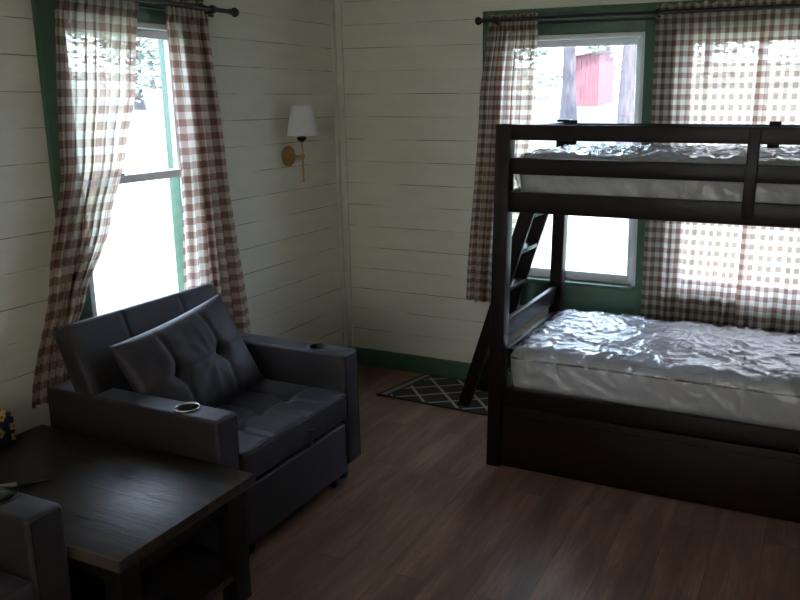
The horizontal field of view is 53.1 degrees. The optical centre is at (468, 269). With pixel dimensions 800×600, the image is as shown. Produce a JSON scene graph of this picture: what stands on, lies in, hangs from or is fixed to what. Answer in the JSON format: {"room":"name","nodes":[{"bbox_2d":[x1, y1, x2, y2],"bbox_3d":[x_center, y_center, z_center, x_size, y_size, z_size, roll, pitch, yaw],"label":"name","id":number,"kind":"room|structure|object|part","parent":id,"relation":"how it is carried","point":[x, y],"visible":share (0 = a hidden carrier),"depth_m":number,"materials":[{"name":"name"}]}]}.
{"room":"cabin bedroom","nodes":[
{"label":"cabin bedroom","id":0,"kind":"room"},
{"bbox_2d":[0,0,342,434],"bbox_3d":[-2.130,0.020,2.297,0.100,2.420,6.400,5,13,24],"label":"wall","id":1,"kind":"structure","parent":0,"point":[275,56],"depth_m":4.25,"materials":[{"name":"beige wood"}]},
{"bbox_2d":[31,0,202,320],"bbox_3d":[-1.532,-0.404,3.602,0.219,1.660,0.914,5,13,24],"label":"window","id":2,"kind":"structure","parent":1,"relation":"in","point":[151,24],"depth_m":3.52,"materials":[{"name":"green paint"}]},
{"bbox_3d":[-1.508,-0.416,3.588,0.091,1.350,0.690,5,13,24],"label":"frame","id":3,"kind":"part","parent":2,"relation":"part of","materials":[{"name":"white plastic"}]},
{"bbox_3d":[-1.504,-0.099,3.655,0.030,0.678,0.642,5,13,24],"label":"sash","id":4,"kind":"part","parent":2,"relation":"part of","materials":[{"name":"white plastic"}]},
{"bbox_3d":[-1.537,-0.725,3.535,0.030,0.676,0.642,5,13,24],"label":"sash","id":5,"kind":"part","parent":2,"relation":"part of","materials":[{"name":"white plastic"}]},
{"bbox_2d":[133,0,238,16],"bbox_3d":[-1.449,-1.123,3.280,0.121,0.070,1.382,5,13,24],"label":"curtain rod","id":6,"kind":"object","parent":1,"relation":"attached to","point":[212,9],"visible":0.83,"depth_m":3.60,"materials":[{"name":"black metal"}]},
{"bbox_2d":[32,0,138,407],"bbox_3d":[-1.554,-0.321,3.241,0.054,1.623,0.713,5,13,24],"label":"curtain","id":7,"kind":"object","parent":6,"relation":"hanging from","point":[96,39],"visible":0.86,"depth_m":3.21,"materials":[{"name":"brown fabric"}]},
{"bbox_3d":[-1.459,-1.107,3.311,0.012,0.011,1.130,5,13,24],"label":"rod","id":8,"kind":"part","parent":6,"relation":"part of","materials":[{"name":"black metal"}]},
{"bbox_2d":[165,0,250,332],"bbox_3d":[-1.266,-0.430,3.872,0.056,1.675,0.470,5,13,24],"label":"curtain","id":9,"kind":"object","parent":6,"relation":"hanging from","point":[211,254],"visible":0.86,"depth_m":3.82,"materials":[{"name":"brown fabric"}]},
{"bbox_2d":[282,106,318,181],"bbox_3d":[-0.938,-0.703,4.472,0.200,0.427,0.180,5,13,24],"label":"wall sconce","id":10,"kind":"object","parent":1,"relation":"attached to","point":[302,123],"visible":1,"depth_m":4.39,"materials":[{"name":"white fabric"}]},
{"bbox_3d":[-1.018,-0.643,4.522,0.024,0.116,0.116,5,13,24],"label":"wall plate","id":11,"kind":"part","parent":10,"relation":"part of","materials":[{"name":"gold metal"}]},
{"bbox_3d":[-0.969,-0.639,4.500,0.092,0.026,0.024,5,13,24],"label":"arm","id":12,"kind":"part","parent":10,"relation":"part of","materials":[{"name":"gold metal"}]},
{"bbox_3d":[-0.938,-0.607,4.493,0.016,0.231,0.016,5,13,24],"label":"stem","id":13,"kind":"part","parent":10,"relation":"part of","materials":[{"name":"gold metal"}]},
{"bbox_3d":[-0.929,-0.831,4.441,0.180,0.164,0.180,5,13,24],"label":"lamp shade","id":14,"kind":"part","parent":10,"relation":"part of","materials":[{"name":"white fabric"}]},
{"bbox_2d":[179,364,799,599],"bbox_3d":[0.017,1.445,1.613,4.800,0.100,6.400,5,13,24],"label":"floor","id":15,"kind":"structure","parent":0,"point":[421,513],"depth_m":3.15,"materials":[{"name":"brown wood"}]},
{"bbox_2d":[0,487,71,599],"bbox_3d":[-1.695,0.873,2.006,0.877,0.870,0.918,5,13,24],"label":"armchair","id":16,"kind":"object","parent":15,"relation":"on","point":[33,554],"visible":1,"depth_m":2.17,"materials":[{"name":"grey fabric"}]},
{"bbox_2d":[0,571,34,599],"bbox_3d":[-1.578,0.932,1.965,0.600,0.137,0.684,5,13,24],"label":"seat cushion","id":17,"kind":"object","parent":16,"relation":"on","point":[14,585],"depth_m":2.12,"materials":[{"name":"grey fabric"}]},
{"bbox_2d":[0,425,255,599],"bbox_3d":[-1.320,0.932,2.706,1.047,0.460,0.581,5,13,24],"label":"table","id":18,"kind":"object","parent":15,"relation":"on","point":[127,510],"visible":0.93,"depth_m":2.64,"materials":[{"name":"brown wood"}]},
{"bbox_2d":[0,409,15,448],"bbox_3d":[-1.786,0.601,2.864,0.120,0.124,0.240,5,13,24],"label":"tissue box","id":19,"kind":"object","parent":18,"relation":"on","point":[7,429],"visible":1,"depth_m":2.92,"materials":[{"name":"paper"}]},
{"bbox_2d":[0,478,51,488],"bbox_3d":[-1.488,0.708,2.616,0.211,0.017,0.017,-5,13,-19],"label":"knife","id":20,"kind":"object","parent":18,"relation":"on","point":[26,482],"visible":0.98,"depth_m":2.62,"materials":[{"name":"beige plastic"}]},
{"bbox_3d":[-0.997,1.032,2.320,0.070,0.422,0.070,5,13,24],"label":"leg","id":21,"kind":"part","parent":18,"relation":"part of","materials":[{"name":"brown wood"}]},
{"bbox_2d":[68,546,234,599],"bbox_3d":[-1.319,1.046,2.730,0.967,0.025,0.511,5,13,24],"label":"shelf","id":22,"kind":"object","parent":18,"relation":"attached to","point":[183,573],"depth_m":2.68,"materials":[{"name":"brown wood"}]},
{"bbox_3d":[-0.807,0.944,2.730,0.070,0.422,0.070,5,13,24],"label":"leg","id":23,"kind":"part","parent":18,"relation":"part of","materials":[{"name":"brown wood"}]},
{"bbox_2d":[47,284,360,556],"bbox_3d":[-1.065,0.579,3.370,0.877,0.870,0.918,5,13,24],"label":"armchair","id":24,"kind":"object","parent":15,"relation":"on","point":[297,429],"visible":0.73,"depth_m":3.13,"materials":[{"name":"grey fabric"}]},
{"bbox_3d":[-1.316,0.381,3.393,0.115,0.500,0.800,-18,3,27],"label":"backrest","id":25,"kind":"part","parent":24,"relation":"part of","materials":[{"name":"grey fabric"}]},
{"bbox_3d":[-1.240,0.739,3.035,0.855,0.522,0.114,5,13,24],"label":"arm","id":26,"kind":"part","parent":24,"relation":"part of","materials":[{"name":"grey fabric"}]},
{"bbox_2d":[108,294,263,407],"bbox_3d":[-1.145,0.397,3.300,0.238,0.467,0.655,5,13,22],"label":"throw pillow","id":27,"kind":"object","parent":24,"relation":"on","point":[199,355],"visible":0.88,"depth_m":3.24,"materials":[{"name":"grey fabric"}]},
{"bbox_2d":[217,379,346,476],"bbox_3d":[-0.948,0.638,3.329,0.600,0.137,0.684,5,13,24],"label":"seat cushion","id":28,"kind":"object","parent":24,"relation":"on","point":[278,419],"depth_m":3.29,"materials":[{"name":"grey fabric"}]},
{"bbox_3d":[-0.909,0.585,3.751,0.855,0.522,0.114,5,13,24],"label":"arm","id":29,"kind":"part","parent":24,"relation":"part of","materials":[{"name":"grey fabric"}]},
{"bbox_2d":[377,374,487,415],"bbox_3d":[-0.030,0.738,4.668,0.946,0.008,0.462,5,13,24],"label":"rug","id":30,"kind":"object","parent":15,"relation":"on","point":[434,390],"visible":0.53,"depth_m":4.69,"materials":[{"name":"black fabric"}]},
{"bbox_2d":[458,213,548,406],"bbox_3d":[0.200,0.197,4.420,0.452,1.151,0.293,5,13,24],"label":"ladder","id":31,"kind":"object","parent":30,"relation":"on","point":[529,227],"visible":0.5,"depth_m":4.39,"materials":[{"name":"brown wood"}]},
{"bbox_2d":[486,119,799,522],"bbox_3d":[1.226,0.148,3.604,2.107,1.597,0.923,5,13,24],"label":"bunk bed","id":32,"kind":"object","parent":15,"relation":"on","point":[751,468],"visible":0.67,"depth_m":3.39,"materials":[{"name":"brown wood"}]},
{"bbox_3d":[0.143,0.147,3.630,0.113,1.597,0.068,5,13,24],"label":"post","id":33,"kind":"part","parent":32,"relation":"part of","materials":[{"name":"brown wood"}]},
{"bbox_3d":[0.309,0.362,4.077,0.029,0.108,0.781,5,13,24],"label":"rail","id":34,"kind":"part","parent":32,"relation":"part of","materials":[{"name":"brown wood"}]},
{"bbox_3d":[0.312,0.210,4.043,0.028,0.090,0.781,5,13,24],"label":"rail","id":35,"kind":"part","parent":32,"relation":"part of","materials":[{"name":"brown wood"}]},
{"bbox_3d":[0.332,-0.670,3.844,0.028,0.065,0.781,5,13,24],"label":"rail","id":36,"kind":"part","parent":32,"relation":"part of","materials":[{"name":"brown wood"}]},
{"bbox_3d":[0.493,-0.016,4.387,0.113,1.597,0.068,5,13,24],"label":"post","id":37,"kind":"part","parent":32,"relation":"part of","materials":[{"name":"brown wood"}]},
{"bbox_3d":[1.037,0.665,3.314,1.928,0.084,0.030,5,13,24],"label":"rail","id":38,"kind":"part","parent":32,"relation":"part of","materials":[{"name":"brown wood"}]},
{"bbox_2d":[508,308,799,430],"bbox_3d":[1.225,0.459,3.676,1.986,0.249,0.871,5,13,24],"label":"mattress","id":39,"kind":"object","parent":32,"relation":"on","point":[708,370],"visible":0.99,"depth_m":3.56,"materials":[{"name":"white plastic"}]},
{"bbox_3d":[1.058,-0.220,3.118,1.928,0.090,0.024,5,13,24],"label":"rail","id":40,"kind":"part","parent":32,"relation":"part of","materials":[{"name":"brown wood"}]},
{"bbox_3d":[1.061,-0.373,3.083,1.928,0.070,0.024,5,13,24],"label":"guard rail","id":41,"kind":"part","parent":32,"relation":"part of","materials":[{"name":"brown wood"}]},
{"bbox_3d":[1.065,-0.514,3.051,1.928,0.066,0.024,5,13,24],"label":"guard rail","id":42,"kind":"part","parent":32,"relation":"part of","materials":[{"name":"brown wood"}]},
{"bbox_3d":[1.029,0.752,3.320,1.826,0.012,0.007,5,13,24],"label":"drawer moulding","id":43,"kind":"part","parent":32,"relation":"part of","materials":[{"name":"brown wood"}]},
{"bbox_2d":[515,143,799,203],"bbox_3d":[1.244,-0.410,3.479,1.968,0.246,0.868,5,13,24],"label":"mattress","id":44,"kind":"object","parent":32,"relation":"on","point":[628,187],"visible":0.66,"depth_m":3.32,"materials":[{"name":"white plastic"}]},
{"bbox_3d":[1.422,-0.666,3.829,1.928,0.063,0.024,5,13,24],"label":"guard rail","id":45,"kind":"part","parent":32,"relation":"part of","materials":[{"name":"brown wood"}]},
{"bbox_2d":[341,0,689,368],"bbox_3d":[1.354,-0.387,4.136,4.700,2.420,0.100,5,13,24],"label":"wall","id":46,"kind":"structure","parent":0,"point":[413,69],"depth_m":4.82,"materials":[{"name":"beige wood"}]},
{"bbox_2d":[330,0,353,346],"bbox_3d":[-0.796,-0.618,4.995,0.050,2.308,0.050,5,13,24],"label":"trim","id":47,"kind":"structure","parent":46,"relation":"attached to","point":[335,5],"depth_m":5.00,"materials":[{"name":"white paint"}]},
{"bbox_2d":[348,346,512,385],"bbox_3d":[1.296,0.749,4.342,4.584,0.112,0.016,5,13,24],"label":"baseboard","id":48,"kind":"structure","parent":46,"relation":"attached to","point":[365,356],"depth_m":5.06,"materials":[{"name":"green paint"}]},
{"bbox_2d":[483,2,663,317],"bbox_3d":[0.571,-0.598,4.470,1.000,1.660,0.219,5,13,24],"label":"window","id":49,"kind":"structure","parent":46,"relation":"in","point":[585,296],"depth_m":4.31,"materials":[{"name":"green paint"}]},
{"bbox_3d":[0.561,-0.290,4.508,0.772,0.678,0.030,5,13,24],"label":"sash","id":50,"kind":"part","parent":49,"relation":"part of","materials":[{"name":"white plastic"}]},
{"bbox_3d":[0.560,-0.608,4.443,0.820,1.350,0.091,5,13,24],"label":"frame","id":51,"kind":"part","parent":49,"relation":"part of","materials":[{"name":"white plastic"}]},
{"bbox_3d":[0.572,-0.919,4.405,0.772,0.676,0.030,5,13,24],"label":"sash","id":52,"kind":"part","parent":49,"relation":"part of","materials":[{"name":"white plastic"}]},
{"bbox_2d":[475,3,799,24],"bbox_3d":[1.014,-1.277,3.955,2.112,0.070,0.121,5,13,24],"label":"curtain rod","id":53,"kind":"object","parent":46,"relation":"attached to","point":[657,12],"visible":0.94,"depth_m":4.03,"materials":[{"name":"black metal"}]},
{"bbox_2d":[466,11,538,304],"bbox_3d":[0.178,-0.595,4.506,0.435,1.639,0.056,5,13,24],"label":"curtain","id":54,"kind":"object","parent":53,"relation":"hanging from","point":[507,91],"visible":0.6,"depth_m":4.45,"materials":[{"name":"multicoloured fabric"}]},
{"bbox_3d":[1.040,-1.258,3.970,1.860,0.011,0.012,5,13,24],"label":"rod","id":55,"kind":"part","parent":53,"relation":"part of","materials":[{"name":"black metal"}]},
{"bbox_2d":[640,0,762,327],"bbox_3d":[1.190,-0.493,4.066,0.560,1.684,0.024,5,13,24],"label":"curtain","id":56,"kind":"object","parent":53,"relation":"hanging from","point":[705,69],"visible":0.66,"depth_m":4.05,"materials":[{"name":"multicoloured fabric"}]},
{"bbox_2d":[734,0,799,335],"bbox_3d":[1.630,-0.447,3.843,0.570,1.685,0.026,5,13,23],"label":"curtain","id":57,"kind":"object","parent":53,"relation":"hanging from","point":[768,285],"visible":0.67,"depth_m":3.95,"materials":[{"name":"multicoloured fabric"}]},
{"bbox_2d":[664,0,754,4],"bbox_3d":[1.482,-0.516,4.066,1.000,1.660,0.219,5,13,24],"label":"window","id":58,"kind":"structure","parent":46,"relation":"in","point":[696,1],"depth_m":3.96,"materials":[{"name":"green paint"}]},
{"label":"outside","id":59,"kind":"structure","parent":0,"visible":0},
{"bbox_2d":[93,66,635,315],"bbox_3d":[-5.808,-3.691,17.901,130.000,4.100,130.000,5,13,24],"label":"ground","id":60,"kind":"structure","parent":59,"point":[136,264],"depth_m":10.52,"materials":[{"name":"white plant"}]},
{"bbox_2d":[134,38,161,109],"bbox_3d":[-11.763,-8.268,28.712,6.394,5.098,7.952,9,15,38],"label":"tree","id":61,"kind":"object","parent":60,"relation":"on","point":[142,80],"visible":0.12,"depth_m":28.32,"materials":[{"name":"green plant"}]},
{"bbox_2d":[141,38,160,88],"bbox_3d":[-15.548,-12.064,40.374,7.550,7.279,6.167,-3,12,-15],"label":"tree","id":62,"kind":"object","parent":60,"relation":"on","point":[147,54],"visible":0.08,"depth_m":40.25,"materials":[{"name":"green plant"}]},
{"bbox_2d":[535,48,562,99],"bbox_3d":[0.954,-8.350,27.112,4.991,5.444,4.052,-3,12,-13],"label":"tree","id":63,"kind":"object","parent":60,"relation":"on","point":[541,51],"visible":0.04,"depth_m":27.32,"materials":[{"name":"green plant"}]},
{"bbox_2d":[559,47,576,119],"bbox_3d":[2.795,-8.845,19.939,6.013,10.500,5.497,5,13,24],"label":"tree","id":64,"kind":"object","parent":60,"relation":"on","point":[568,106],"visible":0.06,"depth_m":20.39,"materials":[{"name":"grey plant"}]},
{"bbox_2d":[576,50,617,106],"bbox_3d":[4.003,-6.082,25.649,1.160,1.800,2.200,5,13,24],"label":"shed","id":65,"kind":"object","parent":60,"relation":"on","point":[594,70],"visible":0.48,"depth_m":24.88,"materials":[{"name":"wood"}]},
{"bbox_2d":[578,46,622,72],"bbox_3d":[6.443,-12.108,36.912,6.570,6.861,5.452,-6,13,-26],"label":"tree","id":66,"kind":"object","parent":60,"relation":"on","point":[592,49],"visible":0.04,"depth_m":36.66,"materials":[{"name":"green plant"}]},
{"bbox_2d":[616,45,636,145],"bbox_3d":[2.884,-7.780,14.766,5.766,11.393,4.371,-5,13,-22],"label":"tree","id":67,"kind":"object","parent":60,"relation":"on","point":[625,114],"visible":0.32,"depth_m":15.87,"materials":[{"name":"grey plant"}]}
]}

